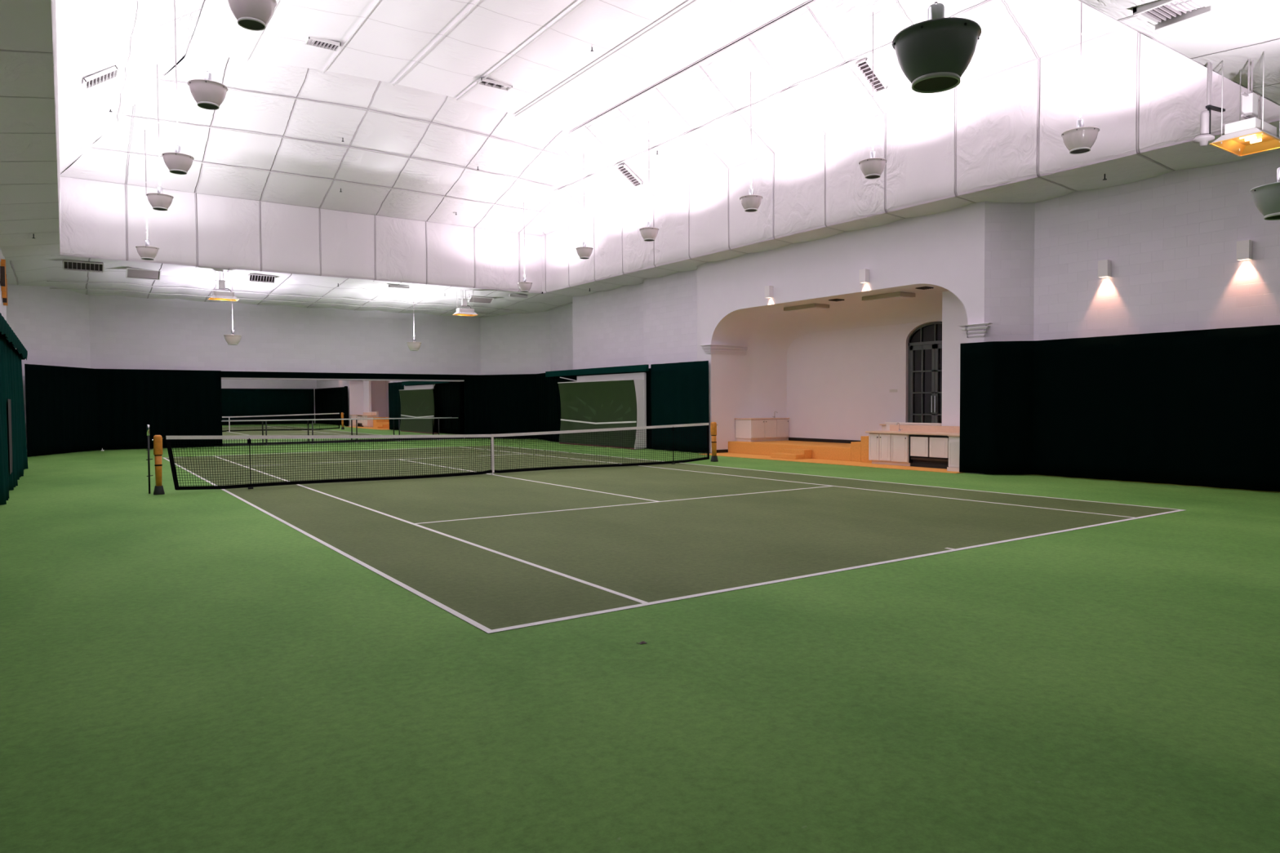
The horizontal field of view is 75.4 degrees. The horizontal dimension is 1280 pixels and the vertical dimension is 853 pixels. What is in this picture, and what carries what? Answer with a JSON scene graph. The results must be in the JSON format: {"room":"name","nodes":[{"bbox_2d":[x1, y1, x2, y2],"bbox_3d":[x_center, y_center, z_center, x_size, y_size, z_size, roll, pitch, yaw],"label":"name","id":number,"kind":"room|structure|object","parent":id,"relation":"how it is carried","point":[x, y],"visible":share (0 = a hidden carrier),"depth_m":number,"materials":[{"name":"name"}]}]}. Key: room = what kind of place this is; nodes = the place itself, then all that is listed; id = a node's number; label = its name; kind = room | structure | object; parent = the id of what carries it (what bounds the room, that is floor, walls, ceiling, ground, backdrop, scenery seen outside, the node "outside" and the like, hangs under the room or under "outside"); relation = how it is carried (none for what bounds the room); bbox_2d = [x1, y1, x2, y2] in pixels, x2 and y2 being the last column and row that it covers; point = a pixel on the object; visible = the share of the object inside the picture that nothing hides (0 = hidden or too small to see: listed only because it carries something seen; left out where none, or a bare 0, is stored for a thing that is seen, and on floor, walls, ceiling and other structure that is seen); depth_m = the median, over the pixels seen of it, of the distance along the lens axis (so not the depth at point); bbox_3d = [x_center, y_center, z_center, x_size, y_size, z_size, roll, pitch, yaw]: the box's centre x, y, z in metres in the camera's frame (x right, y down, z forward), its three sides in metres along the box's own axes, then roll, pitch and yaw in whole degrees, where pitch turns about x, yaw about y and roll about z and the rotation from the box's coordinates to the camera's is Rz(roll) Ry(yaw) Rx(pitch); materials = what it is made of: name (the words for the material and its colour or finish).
{"room":"sports hall","nodes":[
{"label":"sports hall","id":0,"kind":"room"},
{"bbox_2d":[0,247,6,320],"bbox_3d":[-9.140,-1.821,10.684,0.140,6.350,30.800,-1,2,-35],"label":"wall","id":1,"kind":"structure","parent":0,"point":[2,308],"depth_m":21.89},
{"bbox_2d":[0,258,8,305],"bbox_3d":[-16.687,-3.803,21.710,0.098,1.150,1.200,-1,2,-35],"label":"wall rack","id":2,"kind":"object","parent":1,"relation":"attached to","point":[3,282],"visible":1,"depth_m":21.49,"materials":[{"name":"orange wood"}]},
{"bbox_2d":[0,312,28,505],"bbox_3d":[-8.147,-0.199,9.953,0.490,3.100,27.600,-1,2,-35],"label":"curtain","id":3,"kind":"object","parent":1,"relation":"hanging from","point":[13,446],"visible":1,"depth_m":16.07,"materials":[{"name":"green fabric"}]},
{"bbox_2d":[0,0,60,260],"bbox_3d":[-10.724,-4.569,13.411,2.080,0.299,24.800,-1,2,-35],"label":"ceiling","id":4,"kind":"structure","parent":0,"point":[29,205],"depth_m":13.13,"materials":[{"name":"paint"}]},
{"bbox_2d":[6,284,90,444],"bbox_3d":[-20.040,-2.257,27.637,0.140,6.350,4.090,0,2,8],"label":"wall","id":5,"kind":"structure","parent":0,"point":[52,326],"depth_m":27.99,"materials":[{"name":"paint"}]},
{"bbox_2d":[51,0,61,248],"bbox_3d":[-9.961,-5.886,13.907,0.295,2.303,24.800,-1,2,-35],"label":"wall","id":6,"kind":"structure","parent":0,"point":[53,2],"depth_m":12.80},
{"bbox_2d":[88,295,480,450],"bbox_3d":[-13.553,-2.479,33.986,15.020,6.350,0.140,-1,2,-35],"label":"wall","id":7,"kind":"structure","parent":0,"point":[126,332],"depth_m":33.09,"materials":[{"name":"paint"}]},
{"bbox_2d":[5,255,572,317],"bbox_3d":[-12.223,-4.889,31.293,20.000,0.689,6.300,-1,2,-35],"label":"ceiling","id":8,"kind":"structure","parent":0,"point":[33,271],"depth_m":30.03,"materials":[{"name":"paint"}]},
{"bbox_2d":[62,259,103,272],"bbox_3d":[-16.837,-4.848,25.047,1.040,0.290,0.386,-1,2,-35],"label":"ceiling vent","id":9,"kind":"object","parent":8,"relation":"in","point":[68,264],"visible":1,"depth_m":25.01,"materials":[{"name":"white metal"}]},
{"bbox_2d":[125,266,160,279],"bbox_3d":[-15.857,-4.876,26.440,0.940,0.305,0.465,-1,2,-35],"label":"access hatch","id":10,"kind":"object","parent":8,"relation":"attached to","point":[131,273],"visible":1,"depth_m":26.40,"materials":[{"name":"white metal"}]},
{"bbox_2d":[208,271,238,301],"bbox_3d":[-13.675,-4.623,27.164,0.860,0.905,0.520,-1,2,-35],"label":"heater","id":11,"kind":"object","parent":8,"relation":"hanging from","point":[219,295],"visible":1,"depth_m":27.10,"materials":[{"name":"white metal"}]},
{"bbox_2d":[223,279,241,345],"bbox_3d":[-13.915,-3.912,28.257,0.564,2.236,0.564,-1,2,-35],"label":"uplight","id":12,"kind":"object","parent":8,"relation":"hanging from","point":[232,340],"visible":1,"depth_m":28.14,"materials":[{"name":"metal"}]},
{"bbox_2d":[247,273,275,283],"bbox_3d":[-12.737,-4.996,27.887,0.840,0.263,0.356,-1,2,-35],"label":"ceiling vent","id":13,"kind":"object","parent":8,"relation":"in","point":[258,277],"visible":1,"depth_m":27.84,"materials":[{"name":"white metal"}]},
{"bbox_2d":[49,287,499,315],"bbox_3d":[-13.163,-4.893,32.649,16.601,0.113,0.028,-1,2,-35],"label":"batten","id":14,"kind":"object","parent":8,"relation":"attached to","point":[50,287],"visible":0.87,"depth_m":31.58,"materials":[{"name":"white metal"}]},
{"bbox_2d":[46,280,509,310],"bbox_3d":[-12.480,-4.961,31.661,16.601,0.113,0.028,-1,2,-35],"label":"batten","id":15,"kind":"object","parent":8,"relation":"attached to","point":[46,281],"visible":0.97,"depth_m":30.58,"materials":[{"name":"white metal"}]},
{"bbox_2d":[452,288,477,315],"bbox_3d":[-6.748,-4.792,31.966,0.860,0.963,0.520,-1,2,-35],"label":"heater","id":16,"kind":"object","parent":8,"relation":"hanging from","point":[460,311],"visible":1,"depth_m":31.88,"materials":[{"name":"white metal"}]},
{"bbox_2d":[60,176,542,293],"bbox_3d":[-10.495,-6.318,28.746,15.840,2.303,0.295,-1,2,-35],"label":"wall","id":17,"kind":"structure","parent":0,"point":[100,220],"depth_m":27.65,"materials":[{"name":"paint"}]},
{"bbox_2d":[186,0,811,132],"bbox_3d":[-3.386,-9.177,18.385,10.600,0.372,11.200,-1,2,-35],"label":"ceiling","id":18,"kind":"structure","parent":0,"point":[395,34],"depth_m":19.91,"materials":[{"name":"paint"}]},
{"bbox_2d":[305,36,341,51],"bbox_3d":[-7.643,-9.237,19.958,0.740,0.080,0.380,-1,2,-35],"label":"ceiling vent","id":19,"kind":"object","parent":18,"relation":"in","point":[327,44],"visible":1,"depth_m":19.96,"materials":[{"name":"white metal"}]},
{"bbox_2d":[323,0,380,72],"bbox_3d":[-5.143,-9.197,17.178,0.042,0.042,11.120,-1,2,-35],"label":"ceiling pipe","id":20,"kind":"object","parent":18,"relation":"attached to","point":[378,1],"visible":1,"depth_m":19.52,"materials":[{"name":"white metal"}]},
{"bbox_2d":[392,0,481,85],"bbox_3d":[-3.623,-9.290,18.230,0.042,0.042,11.120,-1,2,-35],"label":"ceiling pipe","id":21,"kind":"object","parent":18,"relation":"attached to","point":[478,1],"visible":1,"depth_m":19.94,"materials":[{"name":"white metal"}]},
{"bbox_2d":[476,77,512,90],"bbox_3d":[-3.976,-9.373,22.670,0.920,0.080,0.300,-1,2,-35],"label":"ceiling vent","id":22,"kind":"object","parent":18,"relation":"in","point":[488,82],"visible":1,"depth_m":22.64,"materials":[{"name":"white metal"}]},
{"bbox_2d":[456,0,586,100],"bbox_3d":[-2.103,-9.301,19.285,0.042,0.042,11.120,-1,2,-35],"label":"ceiling pipe","id":23,"kind":"object","parent":18,"relation":"attached to","point":[582,1],"visible":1,"depth_m":20.20,"materials":[{"name":"white metal"}]},
{"bbox_2d":[515,0,697,116],"bbox_3d":[-0.582,-9.228,20.341,0.042,0.042,11.120,-1,2,-35],"label":"ceiling pipe","id":24,"kind":"object","parent":18,"relation":"attached to","point":[693,1],"visible":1,"depth_m":20.44,"materials":[{"name":"white metal"}]},
{"bbox_2d":[568,0,817,133],"bbox_3d":[0.939,-9.073,21.401,0.042,0.042,11.120,-1,2,-35],"label":"ceiling pipe","id":25,"kind":"object","parent":18,"relation":"attached to","point":[813,1],"visible":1,"depth_m":20.48,"materials":[{"name":"white metal"}]},
{"bbox_2d":[480,311,550,439],"bbox_3d":[-5.640,-2.629,37.609,3.606,6.350,0.140,0,2,22],"label":"wall","id":26,"kind":"structure","parent":0,"point":[512,344],"depth_m":37.49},
{"bbox_2d":[550,295,573,371],"bbox_3d":[-3.020,-2.585,35.607,0.140,6.350,3.200,-1,2,-35],"label":"wall","id":27,"kind":"structure","parent":0,"point":[561,318],"depth_m":35.99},
{"bbox_2d":[55,0,1128,235],"bbox_3d":[-3.381,-8.277,18.411,15.840,2.140,24.800,-1,2,-35],"label":"ceiling","id":28,"kind":"structure","parent":0,"point":[242,111],"depth_m":22.81,"materials":[{"name":"paint"}]},
{"bbox_2d":[83,65,118,88],"bbox_3d":[-11.747,-7.601,18.029,0.639,0.474,0.520,-1,2,-35],"label":"ceiling vent","id":29,"kind":"object","parent":28,"relation":"in","point":[111,73],"visible":1,"depth_m":17.97,"materials":[{"name":"white metal"}]},
{"bbox_2d":[135,128,159,260],"bbox_3d":[-13.497,-6.358,22.629,0.564,3.551,0.564,-1,2,-35],"label":"uplight","id":30,"kind":"object","parent":28,"relation":"hanging from","point":[148,252],"visible":1,"depth_m":22.57,"materials":[{"name":"metal"}]},
{"bbox_2d":[146,63,173,210],"bbox_3d":[-11.329,-6.840,19.483,0.564,3.434,0.564,-1,2,-35],"label":"uplight","id":31,"kind":"object","parent":28,"relation":"hanging from","point":[159,201],"visible":1,"depth_m":19.42,"materials":[{"name":"metal"}]},
{"bbox_2d":[161,0,194,174],"bbox_3d":[-9.163,-6.755,16.362,0.564,3.444,0.564,-1,2,-35],"label":"uplight","id":32,"kind":"object","parent":28,"relation":"hanging from","point":[177,162],"visible":1,"depth_m":16.30,"materials":[{"name":"metal"}]},
{"bbox_2d":[187,0,227,110],"bbox_3d":[-6.763,-6.698,12.903,0.564,3.384,0.564,-1,2,-35],"label":"uplight","id":33,"kind":"object","parent":28,"relation":"hanging from","point":[208,94],"visible":1,"depth_m":12.81,"materials":[{"name":"metal"}]},
{"bbox_2d":[227,0,276,31],"bbox_3d":[-4.671,-6.566,9.890,0.564,3.494,0.564,-1,2,-35],"label":"uplight","id":34,"kind":"object","parent":28,"relation":"hanging from","point":[251,15],"visible":1,"depth_m":9.82,"materials":[{"name":"metal"}]},
{"bbox_2d":[93,148,545,213],"bbox_3d":[-9.391,-7.915,27.094,14.201,0.114,0.028,-1,2,-35],"label":"batten","id":35,"kind":"object","parent":28,"relation":"attached to","point":[93,148],"visible":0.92,"depth_m":26.53,"materials":[{"name":"white metal"}]},
{"bbox_2d":[126,116,552,186],"bbox_3d":[-8.339,-8.414,25.559,12.801,0.204,0.028,-1,2,-35],"label":"batten","id":36,"kind":"object","parent":28,"relation":"attached to","point":[126,117],"visible":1,"depth_m":24.80,"materials":[{"name":"white metal"}]},
{"bbox_2d":[163,80,560,156],"bbox_3d":[-7.288,-8.912,24.023,11.402,0.294,0.028,-1,2,-35],"label":"batten","id":37,"kind":"object","parent":28,"relation":"attached to","point":[163,81],"visible":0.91,"depth_m":23.73,"materials":[{"name":"white metal"}]},
{"bbox_2d":[575,159,593,258],"bbox_3d":[-1.796,-7.117,26.614,0.564,3.404,0.564,-1,2,-35],"label":"uplight","id":38,"kind":"object","parent":28,"relation":"hanging from","point":[584,252],"visible":1,"depth_m":26.53,"materials":[{"name":"metal"}]},
{"bbox_2d":[616,163,642,186],"bbox_3d":[-0.329,-7.986,26.319,0.771,0.564,0.380,-1,2,-35],"label":"ceiling vent","id":39,"kind":"object","parent":28,"relation":"in","point":[623,168],"visible":1,"depth_m":26.31,"materials":[{"name":"white metal"}]},
{"bbox_2d":[639,120,658,241],"bbox_3d":[0.256,-7.037,23.657,0.564,3.414,0.564,-1,2,-35],"label":"uplight","id":40,"kind":"object","parent":28,"relation":"hanging from","point":[649,233],"visible":1,"depth_m":23.57,"materials":[{"name":"metal"}]},
{"bbox_2d":[739,70,762,212],"bbox_3d":[2.701,-6.957,20.133,0.564,3.394,0.564,-1,2,-35],"label":"uplight","id":41,"kind":"object","parent":28,"relation":"hanging from","point":[750,202],"visible":1,"depth_m":20.05,"materials":[{"name":"metal"}]},
{"bbox_2d":[557,0,995,190],"bbox_3d":[2.002,-8.198,22.270,0.044,0.044,17.200,-1,2,-35],"label":"ceiling pipe","id":42,"kind":"object","parent":28,"relation":"attached to","point":[989,1],"visible":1,"depth_m":20.45,"materials":[{"name":"white metal"}]},
{"bbox_2d":[854,57,887,93],"bbox_3d":[5.143,-7.798,18.397,0.738,0.542,0.300,-1,2,-35],"label":"ceiling vent","id":43,"kind":"object","parent":28,"relation":"in","point":[864,66],"visible":0.98,"depth_m":18.39,"materials":[{"name":"white metal"}]},
{"bbox_2d":[858,10,886,178],"bbox_3d":[4.810,-6.870,17.094,0.564,3.414,0.564,-1,2,-35],"label":"uplight","id":44,"kind":"object","parent":28,"relation":"hanging from","point":[873,167],"visible":1,"depth_m":17.01,"materials":[{"name":"metal"}]},
{"bbox_2d":[572,283,644,369],"bbox_3d":[-1.144,-2.481,31.676,0.140,6.350,5.400,-1,2,-35],"label":"wall","id":45,"kind":"structure","parent":0,"point":[608,325],"depth_m":31.54,"materials":[{"name":"paint"}]},
{"bbox_2d":[545,364,648,377],"bbox_3d":[-1.793,-2.076,31.126,0.110,0.220,7.180,-1,2,-35],"label":"curtain valance","id":46,"kind":"object","parent":45,"relation":"attached to","point":[634,368],"visible":1,"depth_m":30.60,"materials":[{"name":"green fabric"}]},
{"bbox_2d":[0,438,1279,852],"bbox_3d":[-3.329,1.089,18.686,20.400,0.001,38.000,-1,2,-35],"label":"floor","id":47,"kind":"structure","parent":0,"point":[182,671],"depth_m":4.56,"materials":[{"name":"green plastic"}]},
{"bbox_2d":[151,435,164,494],"bbox_3d":[-8.692,0.690,14.954,0.193,1.068,0.176,-1,2,-35],"label":"net post","id":48,"kind":"object","parent":47,"relation":"on","point":[157,439],"visible":1,"depth_m":14.90,"materials":[{"name":"wood"}]},
{"bbox_2d":[164,422,709,489],"bbox_3d":[-3.364,0.560,18.633,12.735,1.056,0.065,-1,2,-35],"label":"net","id":49,"kind":"object","parent":48,"relation":"attached to","point":[491,437],"visible":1,"depth_m":17.82,"materials":[{"name":"fabric"}]},
{"bbox_2d":[221,417,457,444],"bbox_3d":[-12.075,0.174,34.385,9.550,1.003,0.120,-1,2,-35],"label":"ballet barre","id":50,"kind":"object","parent":47,"relation":"on","point":[446,417],"visible":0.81,"depth_m":34.12,"materials":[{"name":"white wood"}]},
{"bbox_2d":[221,378,464,445],"bbox_3d":[-12.016,-0.653,34.813,10.130,2.605,0.070,-1,2,-35],"label":"wall mirror","id":51,"kind":"object","parent":47,"relation":"on","point":[242,399],"visible":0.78,"depth_m":34.53,"materials":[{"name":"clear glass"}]},
{"bbox_2d":[463,373,547,439],"bbox_3d":[-5.390,-0.883,36.522,5.308,2.880,1.360,1,2,35],"label":"curtain","id":52,"kind":"object","parent":47,"relation":"on","point":[495,404],"visible":0.84,"depth_m":37.36,"materials":[{"name":"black fabric"}]},
{"bbox_2d":[219,371,466,380],"bbox_3d":[-11.994,-2.110,34.578,10.000,0.240,0.080,-1,2,-35],"label":"curtain valance","id":53,"kind":"object","parent":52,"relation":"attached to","point":[222,374],"visible":1,"depth_m":34.18,"materials":[{"name":"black fabric"}]},
{"bbox_2d":[221,377,463,381],"bbox_3d":[-12.008,-1.959,34.560,9.850,0.060,0.040,-1,2,-35],"label":"track","id":54,"kind":"object","parent":53,"relation":"attached to","point":[221,377],"visible":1,"depth_m":34.24,"materials":[{"name":"metal"}]},
{"bbox_2d":[24,364,222,457],"bbox_3d":[-18.456,-0.607,29.255,1.909,2.900,6.773,1,2,27],"label":"curtain","id":55,"kind":"object","parent":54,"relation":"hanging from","point":[68,410],"visible":0.97,"depth_m":29.86,"materials":[{"name":"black fabric"}]},
{"bbox_2d":[546,368,651,448],"bbox_3d":[-1.717,-0.695,31.445,0.167,2.760,8.000,-1,2,-34],"label":"door frame","id":56,"kind":"structure","parent":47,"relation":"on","point":[553,388],"depth_m":33.78,"materials":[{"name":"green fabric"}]},
{"bbox_2d":[557,372,646,449],"bbox_3d":[-1.525,-0.590,30.563,0.435,2.640,5.486,-1,2,-35],"label":"board","id":57,"kind":"object","parent":47,"relation":"on","point":[611,401],"visible":0.85,"depth_m":30.04,"materials":[{"name":"paint"}]},
{"bbox_2d":[163,445,1184,634],"bbox_3d":[-3.329,1.086,18.685,10.970,0.004,23.770,-1,2,-35],"label":"court","id":58,"kind":"object","parent":47,"relation":"on","point":[496,553],"visible":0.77,"depth_m":11.04,"materials":[{"name":"green plastic"}]},
{"bbox_2d":[710,422,718,462],"bbox_3d":[2.012,0.412,22.374,0.213,1.068,0.176,-1,2,-35],"label":"net post","id":59,"kind":"object","parent":47,"relation":"on","point":[713,424],"visible":1,"depth_m":22.31,"materials":[{"name":"wood"}]},
{"bbox_2d":[959,324,1279,492],"bbox_3d":[11.122,-0.300,13.817,0.669,2.860,12.173,-2,2,-38],"label":"curtain","id":60,"kind":"object","parent":47,"relation":"on","point":[1197,407],"visible":1,"depth_m":16.11,"materials":[{"name":"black fabric"}]},
{"bbox_2d":[643,269,697,368],"bbox_3d":[1.158,-2.384,27.919,0.140,6.350,3.400,-1,2,-35],"label":"wall","id":61,"kind":"structure","parent":0,"point":[669,301],"depth_m":27.93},
{"bbox_2d":[711,283,948,453],"bbox_3d":[5.826,-1.271,22.860,2.600,4.370,8.920,-1,2,-35],"label":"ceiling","id":62,"kind":"structure","parent":0,"point":[753,384],"depth_m":26.00,"materials":[{"name":"paint"}]},
{"bbox_2d":[783,303,829,311],"bbox_3d":[4.801,-3.422,23.907,0.600,0.110,1.240,-1,2,-35],"label":"strip light","id":63,"kind":"object","parent":62,"relation":"attached to","point":[809,307],"visible":1,"depth_m":23.66,"materials":[{"name":"paint"}]},
{"bbox_2d":[787,306,826,311],"bbox_3d":[4.801,-3.375,23.909,0.460,0.017,1.120,-1,2,-35],"label":"diffuser","id":64,"kind":"object","parent":63,"relation":"attached to","point":[789,308],"depth_m":23.85,"materials":[{"name":"paint"}]},
{"bbox_2d":[862,291,915,302],"bbox_3d":[6.454,-3.361,21.525,0.600,0.110,1.240,-1,2,-35],"label":"strip light","id":65,"kind":"object","parent":62,"relation":"attached to","point":[895,295],"visible":1,"depth_m":21.30,"materials":[{"name":"paint"}]},
{"bbox_2d":[865,295,911,302],"bbox_3d":[6.454,-3.315,21.526,0.460,0.017,1.120,-1,2,-35],"label":"diffuser","id":66,"kind":"object","parent":65,"relation":"attached to","point":[876,298],"depth_m":21.45,"materials":[{"name":"paint"}]},
{"bbox_2d":[698,452,961,473],"bbox_3d":[5.607,0.912,22.775,3.150,0.011,8.900,-1,2,-35],"label":"floor","id":67,"kind":"structure","parent":0,"point":[726,454],"depth_m":21.67,"materials":[{"name":"orange wood"}]},
{"bbox_2d":[728,440,850,461],"bbox_3d":[4.998,0.679,24.715,1.930,0.348,4.990,-1,2,-35],"label":"platform","id":68,"kind":"object","parent":67,"relation":"on","point":[824,451],"visible":0.61,"depth_m":24.41,"materials":[{"name":"orange wood"}]},
{"bbox_2d":[734,417,789,441],"bbox_3d":[3.913,0.093,26.491,1.655,0.728,0.790,-1,2,-35],"label":"base cabinet","id":69,"kind":"object","parent":68,"relation":"on","point":[747,429],"visible":1,"depth_m":26.13,"materials":[{"name":"wood"}]},
{"bbox_2d":[770,448,812,459],"bbox_3d":[4.289,0.769,23.476,0.630,0.248,1.000,-1,2,-35],"label":"steps","id":70,"kind":"structure","parent":67,"relation":"on","point":[784,453],"depth_m":23.24,"materials":[{"name":"orange wood"}]},
{"bbox_2d":[850,435,871,462],"bbox_3d":[7.074,0.591,21.700,1.910,0.678,2.315,-1,2,-35],"label":"stair","id":71,"kind":"structure","parent":67,"relation":"on","point":[859,450],"depth_m":21.83,"materials":[{"name":"orange wood"}]},
{"bbox_2d":[868,432,910,466],"bbox_3d":[6.440,0.563,20.867,0.640,0.787,1.210,-1,2,-35],"label":"base cabinet","id":72,"kind":"object","parent":67,"relation":"on","point":[891,449],"visible":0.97,"depth_m":20.67,"materials":[{"name":"wood"}]},
{"bbox_2d":[865,430,959,436],"bbox_3d":[6.798,0.169,20.046,0.990,0.045,3.070,-1,2,-35],"label":"countertop","id":73,"kind":"structure","parent":72,"relation":"on","point":[948,434],"depth_m":20.11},
{"bbox_2d":[908,434,948,468],"bbox_3d":[7.115,0.593,19.887,0.586,0.777,1.150,-1,2,-35],"label":"bar","id":74,"kind":"object","parent":67,"relation":"on","point":[924,451],"visible":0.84,"depth_m":19.78,"materials":[{"name":"black paint"}]},
{"bbox_2d":[911,456,948,462],"bbox_3d":[7.041,0.782,19.841,0.310,0.050,1.080,-1,2,-35],"label":"shelf","id":75,"kind":"object","parent":74,"relation":"attached to","point":[913,459],"depth_m":19.81,"materials":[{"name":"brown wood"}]},
{"bbox_2d":[912,459,948,465],"bbox_3d":[7.070,0.853,19.863,0.240,0.084,1.080,-1,2,-35],"label":"drip tray","id":76,"kind":"object","parent":74,"relation":"on","point":[915,462],"depth_m":19.85,"materials":[{"name":"metal"}]},
{"bbox_2d":[946,436,959,471],"bbox_3d":[7.518,0.616,18.953,0.990,0.782,0.455,-1,2,-35],"label":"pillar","id":77,"kind":"structure","parent":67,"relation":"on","point":[953,442],"depth_m":18.76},
{"bbox_2d":[697,201,985,474],"bbox_3d":[4.796,-2.239,22.291,0.300,6.350,10.000,-1,2,-35],"label":"wall","id":78,"kind":"structure","parent":0,"point":[945,250],"depth_m":20.96,"materials":[{"name":"paint"}]},
{"bbox_2d":[650,360,709,453],"bbox_3d":[1.260,-0.641,26.994,0.157,2.880,3.011,-1,2,-35],"label":"curtain","id":79,"kind":"object","parent":78,"relation":"hanging from","point":[679,391],"visible":0.87,"depth_m":26.82,"materials":[{"name":"green fabric"}]},
{"bbox_2d":[699,344,748,355],"bbox_3d":[2.671,-2.414,26.253,1.571,0.291,0.541,-1,2,-35],"label":"trim","id":80,"kind":"structure","parent":78,"relation":"attached to","point":[710,348],"depth_m":26.01,"materials":[{"name":"paint"}]},
{"bbox_2d":[786,320,942,440],"bbox_3d":[7.137,-1.309,23.390,0.160,4.400,8.500,-1,2,-35],"label":"wall","id":81,"kind":"structure","parent":0,"point":[839,382],"depth_m":24.63,"materials":[{"name":"paint"}]},
{"bbox_2d":[788,437,861,443],"bbox_3d":[6.089,0.446,24.808,0.018,0.100,4.550,-1,2,-35],"label":"baseboard","id":82,"kind":"structure","parent":81,"relation":"attached to","point":[838,441],"depth_m":25.48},
{"bbox_2d":[907,321,942,422],"bbox_3d":[7.927,-1.155,22.275,0.118,3.310,1.720,-1,2,-35],"label":"door","id":83,"kind":"structure","parent":81,"relation":"in","point":[925,344],"depth_m":22.55,"materials":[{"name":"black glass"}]},
{"bbox_2d":[542,26,1279,293],"bbox_3d":[3.223,-6.228,23.046,0.295,2.303,24.800,-1,2,-35],"label":"wall","id":84,"kind":"structure","parent":0,"point":[1142,95],"depth_m":18.14,"materials":[{"name":"paint"}]},
{"bbox_2d":[542,120,1279,298],"bbox_3d":[4.000,-5.035,23.615,2.080,0.129,24.800,-1,2,-35],"label":"ceiling","id":85,"kind":"structure","parent":0,"point":[1187,155],"depth_m":17.24,"materials":[{"name":"paint"}]},
{"bbox_2d":[884,290,968,431],"bbox_3d":[7.284,-1.150,20.313,0.190,4.238,3.030,-1,2,-35],"label":"wall","id":86,"kind":"structure","parent":0,"point":[954,314],"depth_m":19.89,"materials":[{"name":"paint"}]},
{"bbox_2d":[889,424,959,432],"bbox_3d":[7.263,0.061,20.213,0.040,0.154,2.820,-1,2,-35],"label":"backsplash","id":87,"kind":"structure","parent":86,"relation":"attached to","point":[892,427],"depth_m":20.46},
{"bbox_2d":[982,201,1035,474],"bbox_3d":[8.040,-2.134,18.093,1.026,6.350,0.140,0,2,8],"label":"wall","id":88,"kind":"structure","parent":0,"point":[1009,227],"depth_m":17.99,"materials":[{"name":"paint"}]},
{"bbox_2d":[958,322,992,337],"bbox_3d":[7.715,-2.114,18.461,0.971,0.291,0.776,-1,2,-35],"label":"trim","id":89,"kind":"structure","parent":88,"relation":"attached to","point":[972,330],"depth_m":18.22,"materials":[{"name":"paint"}]},
{"bbox_2d":[1033,149,1279,484],"bbox_3d":[11.815,-2.016,13.349,0.140,6.350,11.300,-1,2,-35],"label":"wall","id":90,"kind":"structure","parent":0,"point":[1170,239],"depth_m":15.83,"materials":[{"name":"paint"}]},
{"bbox_2d":[1097,259,1111,277],"bbox_3d":[9.332,-3.168,16.624,0.159,0.328,0.190,-1,2,-35],"label":"wall light","id":91,"kind":"object","parent":90,"relation":"attached to","point":[1104,267],"visible":1,"depth_m":16.57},
{"bbox_2d":[1235,240,1253,261],"bbox_3d":[10.700,-3.118,14.653,0.159,0.328,0.190,-1,2,-35],"label":"wall light","id":92,"kind":"object","parent":90,"relation":"attached to","point":[1244,248],"visible":1,"depth_m":14.60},
{"bbox_2d":[1077,0,1279,106],"bbox_3d":[5.502,-4.240,5.747,20.000,0.689,6.300,-1,2,-35],"label":"ceiling","id":93,"kind":"structure","parent":0,"point":[1251,28],"depth_m":9.97,"materials":[{"name":"paint"}]},
{"bbox_2d":[892,0,981,93],"bbox_3d":[1.975,-3.378,5.513,0.564,2.184,0.564,-1,2,-35],"label":"uplight","id":94,"kind":"object","parent":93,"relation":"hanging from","point":[933,54],"visible":1,"depth_m":5.38,"materials":[{"name":"grey metal"}]},
{"bbox_2d":[1133,0,1227,39],"bbox_3d":[6.053,-4.621,9.266,0.970,0.140,0.570,-1,2,-35],"label":"ceiling vent","id":95,"kind":"object","parent":93,"relation":"in","point":[1173,24],"visible":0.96,"depth_m":9.27,"materials":[{"name":"white metal"}]},
{"bbox_2d":[1143,0,1202,22],"bbox_3d":[5.881,-4.634,9.153,0.480,0.045,0.480,-1,2,-35],"label":"grille","id":96,"kind":"object","parent":95,"relation":"attached to","point":[1164,12],"depth_m":9.24,"materials":[{"name":"metal"}]},
{"bbox_2d":[1192,62,1225,146],"bbox_3d":[7.435,-4.193,10.802,0.574,1.100,0.236,-1,2,-35],"label":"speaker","id":97,"kind":"object","parent":93,"relation":"hanging from","point":[1205,136],"visible":0.96,"depth_m":10.73},
{"bbox_2d":[1208,51,1279,156],"bbox_3d":[7.881,-4.189,10.674,0.970,1.102,0.580,-1,2,-35],"label":"pendant light","id":98,"kind":"object","parent":93,"relation":"hanging from","point":[1251,135],"visible":1,"depth_m":10.62,"materials":[{"name":"white metal"}]},
{"bbox_2d":[1212,127,1279,155],"bbox_3d":[7.884,-3.692,10.688,0.950,0.100,0.560,-1,2,-35],"label":"hood","id":99,"kind":"object","parent":98,"relation":"attached to","point":[1244,140],"depth_m":10.78,"materials":[{"name":"gold metal"}]},
{"bbox_2d":[1249,167,1279,220],"bbox_3d":[6.798,-3.407,8.737,0.564,2.379,0.564,-1,2,-35],"label":"uplight","id":100,"kind":"object","parent":93,"relation":"hanging from","point":[1266,197],"visible":1,"depth_m":8.71,"materials":[{"name":"metal"}]},
{"bbox_3d":[1.748,-8.089,11.018,15.840,2.140,6.800,-1,2,-35],"label":"ceiling","id":101,"kind":"structure","parent":0,"visible":0},
{"bbox_2d":[1061,2,1099,154],"bbox_3d":[7.247,-6.146,13.605,0.564,3.223,0.564,-1,2,-35],"label":"uplight","id":102,"kind":"object","parent":101,"relation":"hanging from","point":[1079,140],"visible":1,"depth_m":13.52,"materials":[{"name":"metal"}]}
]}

